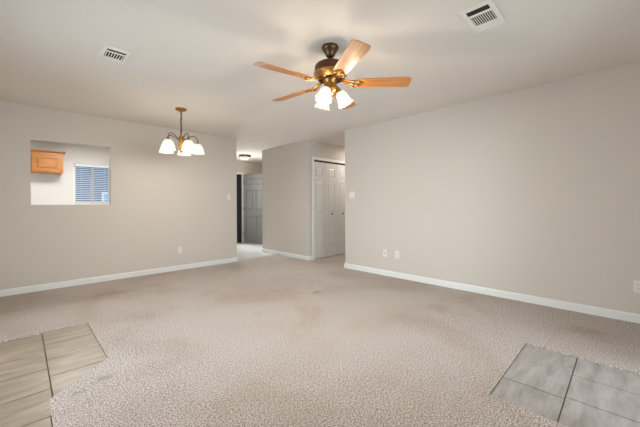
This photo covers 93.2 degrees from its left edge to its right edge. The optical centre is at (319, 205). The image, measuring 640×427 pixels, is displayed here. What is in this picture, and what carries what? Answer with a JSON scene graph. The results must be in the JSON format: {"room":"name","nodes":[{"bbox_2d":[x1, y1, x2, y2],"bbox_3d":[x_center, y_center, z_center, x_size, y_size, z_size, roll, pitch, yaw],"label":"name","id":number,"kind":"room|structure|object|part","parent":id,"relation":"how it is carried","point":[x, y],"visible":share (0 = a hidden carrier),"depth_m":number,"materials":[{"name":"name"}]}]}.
{"room":"empty living room","nodes":[
{"label":"empty living room","id":0,"kind":"room"},
{"bbox_2d":[0,324,107,426],"bbox_3d":[-1.907,1.136,1.723,1.207,0.008,2.140,0,0,-45],"label":"floor","id":1,"kind":"structure","parent":0,"point":[34,369],"depth_m":2.10,"materials":[{"name":"brown tile"}]},
{"bbox_2d":[0,100,236,289],"bbox_3d":[-3.106,-0.088,4.700,3.942,2.440,0.120,0,0,-45],"label":"wall","id":2,"kind":"structure","parent":0,"point":[160,203],"depth_m":4.62,"materials":[{"name":"beige paint"}]},
{"bbox_2d":[0,257,237,296],"bbox_3d":[-3.048,1.090,4.742,3.836,0.083,0.134,0,0,-45],"label":"baseboard","id":3,"kind":"structure","parent":2,"relation":"attached to","point":[27,289],"depth_m":4.50,"materials":[{"name":"white wood"}]},
{"bbox_2d":[31,140,261,231],"bbox_3d":[-3.452,-0.086,8.067,7.950,2.440,0.120,0,0,-45],"label":"wall","id":4,"kind":"structure","parent":0,"point":[46,189],"depth_m":6.23,"materials":[{"name":"grey paint"}]},
{"bbox_2d":[31,149,65,174],"bbox_3d":[-5.302,-0.835,5.896,0.520,0.425,0.365,0,0,-45],"label":"upper cabinet","id":5,"kind":"object","parent":4,"relation":"attached to","point":[42,161],"visible":0.87,"depth_m":5.77,"materials":[{"name":"brown wood"}]},
{"bbox_3d":[-5.214,-0.805,5.775,0.425,0.315,0.020,0,0,-45],"label":"door","id":6,"kind":"part","parent":5,"relation":"part of","materials":[{"name":"brown wood"}]},
{"bbox_3d":[-5.303,-1.027,5.896,0.520,0.040,0.365,0,0,-45],"label":"crown moulding","id":7,"kind":"part","parent":5,"relation":"part of","materials":[{"name":"brown wood"}]},
{"bbox_2d":[73,164,108,203],"bbox_3d":[-4.958,-0.452,6.591,0.665,0.835,0.060,0,0,-45],"label":"window","id":8,"kind":"structure","parent":4,"relation":"in","point":[74,166],"depth_m":6.50,"materials":[{"name":"white"}]},
{"bbox_2d":[75,164,108,202],"bbox_3d":[-4.914,-0.454,6.547,0.605,0.823,0.052,0,0,-45],"label":"window blind","id":9,"kind":"object","parent":8,"relation":"attached to","point":[80,165],"visible":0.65,"depth_m":6.53,"materials":[{"name":"white plastic"}]},
{"bbox_3d":[-4.915,-0.051,6.550,0.601,0.018,0.044,0,0,-45],"label":"rail","id":10,"kind":"part","parent":9,"relation":"part of","materials":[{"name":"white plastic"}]},
{"bbox_3d":[-4.755,-0.443,6.675,0.003,0.767,0.003,0,0,41],"label":"ladder cord","id":11,"kind":"part","parent":9,"relation":"part of","materials":[{"name":"white fabric"}]},
{"bbox_2d":[237,174,241,242],"bbox_3d":[-2.745,0.105,8.780,1.015,2.050,0.040,0,0,-45],"label":"door","id":12,"kind":"structure","parent":4,"relation":"in","point":[239,231],"depth_m":9.07,"materials":[{"name":"black wood"}]},
{"bbox_2d":[237,172,243,242],"bbox_3d":[-2.701,0.075,8.714,1.105,2.110,0.016,0,0,-45],"label":"trim","id":13,"kind":"structure","parent":4,"relation":"attached to","point":[237,172],"depth_m":9.08,"materials":[{"name":"white wood"}]},
{"bbox_2d":[243,173,261,243],"bbox_3d":[-1.924,0.103,8.850,0.907,2.030,0.117,0,0,32],"label":"door","id":14,"kind":"structure","parent":4,"relation":"in","point":[252,208],"depth_m":8.90,"materials":[{"name":"grey wood"}]},
{"bbox_2d":[0,243,639,426],"bbox_3d":[-0.325,1.125,4.916,7.950,0.014,8.950,0,0,-45],"label":"floor","id":15,"kind":"structure","parent":0,"point":[275,340],"depth_m":2.42,"materials":[{"name":"carpet"}]},
{"bbox_2d":[0,0,639,163],"bbox_3d":[-0.373,-1.381,4.810,8.150,0.120,9.250,0,0,-45],"label":"ceiling","id":16,"kind":"structure","parent":0,"point":[198,57],"depth_m":2.66,"materials":[{"name":"beige paint"}]},
{"bbox_2d":[98,45,131,63],"bbox_3d":[-1.793,-1.311,2.643,0.195,0.007,0.270,0,0,-45],"label":"ceiling vent","id":17,"kind":"object","parent":16,"relation":"in","point":[107,52],"visible":1,"depth_m":2.63,"materials":[{"name":"white metal"}]},
{"bbox_3d":[-1.738,-1.312,2.587,0.134,0.002,0.036,0,0,-45],"label":"damper blade","id":18,"kind":"part","parent":17,"relation":"part of","materials":[{"name":"black"}]},
{"bbox_2d":[159,107,204,155],"bbox_3d":[-1.884,-1.007,4.127,0.592,0.612,0.576,0,0,-45],"label":"chandelier","id":19,"kind":"object","parent":16,"relation":"hanging from","point":[187,146],"visible":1,"depth_m":4.09,"materials":[{"name":"white glass"}]},
{"bbox_3d":[-2.106,-0.787,4.150,0.194,0.139,0.187,0,0,-45],"label":"lamp shade","id":20,"kind":"part","parent":19,"relation":"part of","materials":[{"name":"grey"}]},
{"bbox_3d":[-1.977,-0.788,3.939,0.194,0.139,0.187,0,0,-45],"label":"lamp shade","id":21,"kind":"part","parent":19,"relation":"part of","materials":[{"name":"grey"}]},
{"bbox_3d":[-1.898,-1.126,4.134,0.026,0.325,0.022,0,0,-28],"label":"chain","id":22,"kind":"part","parent":19,"relation":"part of","materials":[{"name":"brown metal"}]},
{"bbox_3d":[-1.946,-0.788,4.338,0.194,0.139,0.187,0,0,-45],"label":"lamp shade","id":23,"kind":"part","parent":19,"relation":"part of","materials":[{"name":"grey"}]},
{"bbox_3d":[-1.737,-0.789,3.998,0.194,0.139,0.187,0,0,-45],"label":"lamp shade","id":24,"kind":"part","parent":19,"relation":"part of","materials":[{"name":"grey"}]},
{"bbox_3d":[-1.718,-0.789,4.244,0.194,0.139,0.187,0,0,-45],"label":"lamp shade","id":25,"kind":"part","parent":19,"relation":"part of","materials":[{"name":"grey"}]},
{"bbox_2d":[239,155,250,160],"bbox_3d":[-1.983,-1.241,7.965,0.320,0.144,0.320,0,0,-45],"label":"ceiling lamp","id":26,"kind":"object","parent":16,"relation":"attached to","point":[243,157],"visible":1,"depth_m":7.87,"materials":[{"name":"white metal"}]},
{"bbox_2d":[253,39,411,110],"bbox_3d":[0.054,-1.067,2.536,1.276,0.513,1.263,0,0,-45],"label":"ceiling fan","id":27,"kind":"object","parent":16,"relation":"hanging from","point":[329,72],"visible":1,"depth_m":2.46,"materials":[{"name":"brown wood"}]},
{"bbox_3d":[-0.276,-1.015,2.285,0.451,0.006,0.136,0,12,-34],"label":"blade","id":28,"kind":"part","parent":27,"relation":"part of","materials":[{"name":"brown wood"}]},
{"bbox_3d":[-0.257,-1.015,2.799,0.451,0.006,0.136,0,12,38],"label":"blade","id":29,"kind":"part","parent":27,"relation":"part of","materials":[{"name":"brown wood"}]},
{"bbox_3d":[0.031,-0.895,2.616,0.145,0.121,0.145,0,28,-33],"label":"lamp shade","id":30,"kind":"part","parent":27,"relation":"part of","materials":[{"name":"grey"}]},
{"bbox_3d":[0.040,-0.895,2.436,0.145,0.121,0.145,0,-28,27],"label":"lamp shade","id":31,"kind":"part","parent":27,"relation":"part of","materials":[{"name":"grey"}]},
{"bbox_3d":[0.238,-1.017,2.940,0.136,0.006,0.451,-13,-4,20],"label":"blade","id":32,"kind":"part","parent":27,"relation":"part of","materials":[{"name":"brown wood"}]},
{"bbox_3d":[0.191,-0.895,2.534,0.145,0.121,0.145,-28,1,-3],"label":"lamp shade","id":33,"kind":"part","parent":27,"relation":"part of","materials":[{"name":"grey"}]},
{"bbox_3d":[0.206,-1.017,2.108,0.136,0.006,0.451,12,-3,-15],"label":"blade","id":34,"kind":"part","parent":27,"relation":"part of","materials":[{"name":"brown wood"}]},
{"bbox_3d":[0.524,-1.019,2.512,0.451,0.006,0.136,0,-12,2],"label":"blade","id":35,"kind":"part","parent":27,"relation":"part of","materials":[{"name":"brown wood"}]},
{"bbox_2d":[459,0,505,32],"bbox_3d":[1.151,-1.325,2.136,0.350,0.007,0.200,0,0,-45],"label":"ceiling vent","id":36,"kind":"object","parent":16,"relation":"in","point":[485,15],"visible":1,"depth_m":2.12,"materials":[{"name":"white metal"}]},
{"bbox_3d":[1.075,-1.325,2.061,0.057,0.002,0.138,0,0,-45],"label":"damper blade","id":37,"kind":"part","parent":36,"relation":"part of","materials":[{"name":"black"}]},
{"bbox_2d":[313,140,344,163],"bbox_3d":[0.872,-0.107,7.254,2.950,2.440,0.120,0,0,-45],"label":"wall","id":38,"kind":"structure","parent":0,"point":[320,149],"depth_m":6.49,"materials":[{"name":"beige paint"}]},
{"bbox_2d":[312,157,344,259],"bbox_3d":[0.403,0.062,6.693,1.578,2.105,0.016,0,0,-45],"label":"trim","id":39,"kind":"structure","parent":38,"relation":"attached to","point":[313,158],"depth_m":6.15,"materials":[{"name":"white wood"}]},
{"bbox_2d":[314,161,344,258],"bbox_3d":[0.382,0.101,6.714,1.458,2.005,0.068,0,0,-45],"label":"door","id":40,"kind":"structure","parent":38,"relation":"in","point":[329,179],"depth_m":6.54,"materials":[{"name":"white wood"}]},
{"bbox_2d":[314,160,344,165],"bbox_3d":[0.364,-0.921,6.727,1.468,0.028,0.040,0,0,-45],"label":"trim","id":41,"kind":"structure","parent":38,"relation":"attached to","point":[314,160],"depth_m":6.53,"materials":[{"name":"black metal"}]},
{"bbox_2d":[262,62,639,313],"bbox_3d":[1.112,-0.108,4.811,0.148,2.440,7.010,0,0,-45],"label":"wall","id":42,"kind":"structure","parent":0,"point":[535,190],"depth_m":3.63,"materials":[{"name":"beige paint"}]},
{"bbox_2d":[262,248,312,260],"bbox_3d":[-0.316,1.077,7.156,1.384,0.083,1.688,0,0,-45],"label":"baseboard","id":43,"kind":"structure","parent":42,"relation":"attached to","point":[297,256],"depth_m":6.54,"materials":[{"name":"white wood"}]},
{"bbox_2d":[349,192,354,198],"bbox_3d":[0.554,-0.171,5.258,0.016,0.115,0.115,0,0,-45],"label":"light switch","id":44,"kind":"object","parent":42,"relation":"attached to","point":[351,194],"visible":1,"depth_m":5.26,"materials":[{"name":"beige plastic"}]},
{"bbox_2d":[344,263,639,323],"bbox_3d":[3.037,1.061,4.959,3.112,0.083,4.280,0,0,-45],"label":"baseboard","id":45,"kind":"structure","parent":42,"relation":"attached to","point":[609,313],"depth_m":3.52,"materials":[{"name":"white wood"}]},
{"bbox_2d":[633,280,639,292],"bbox_3d":[2.974,0.760,2.823,0.010,0.115,0.070,0,0,-45],"label":"wall outlet","id":46,"kind":"object","parent":42,"relation":"attached to","point":[636,283],"visible":1,"depth_m":2.83,"materials":[{"name":"beige plastic"}]},
{"bbox_2d":[490,344,639,426],"bbox_3d":[1.788,1.118,1.639,0.940,0.008,1.320,0,0,-45],"label":"floor","id":47,"kind":"structure","parent":0,"point":[570,391],"depth_m":1.82,"materials":[{"name":"grey tile"}]},
{"label":"outside","id":48,"kind":"structure","parent":0,"visible":0},
{"bbox_3d":[-17.023,1.474,17.193,60.000,0.150,31.600,0,0,-45],"label":"ground","id":49,"kind":"structure","parent":48,"visible":0},
{"bbox_2d":[76,166,107,200],"bbox_3d":[-10.899,-1.005,13.841,12.800,4.750,6.000,0,0,-45],"label":"house","id":50,"kind":"structure","parent":49,"relation":"on","point":[79,173],"depth_m":12.03,"materials":[{"name":"blue"}]}
]}

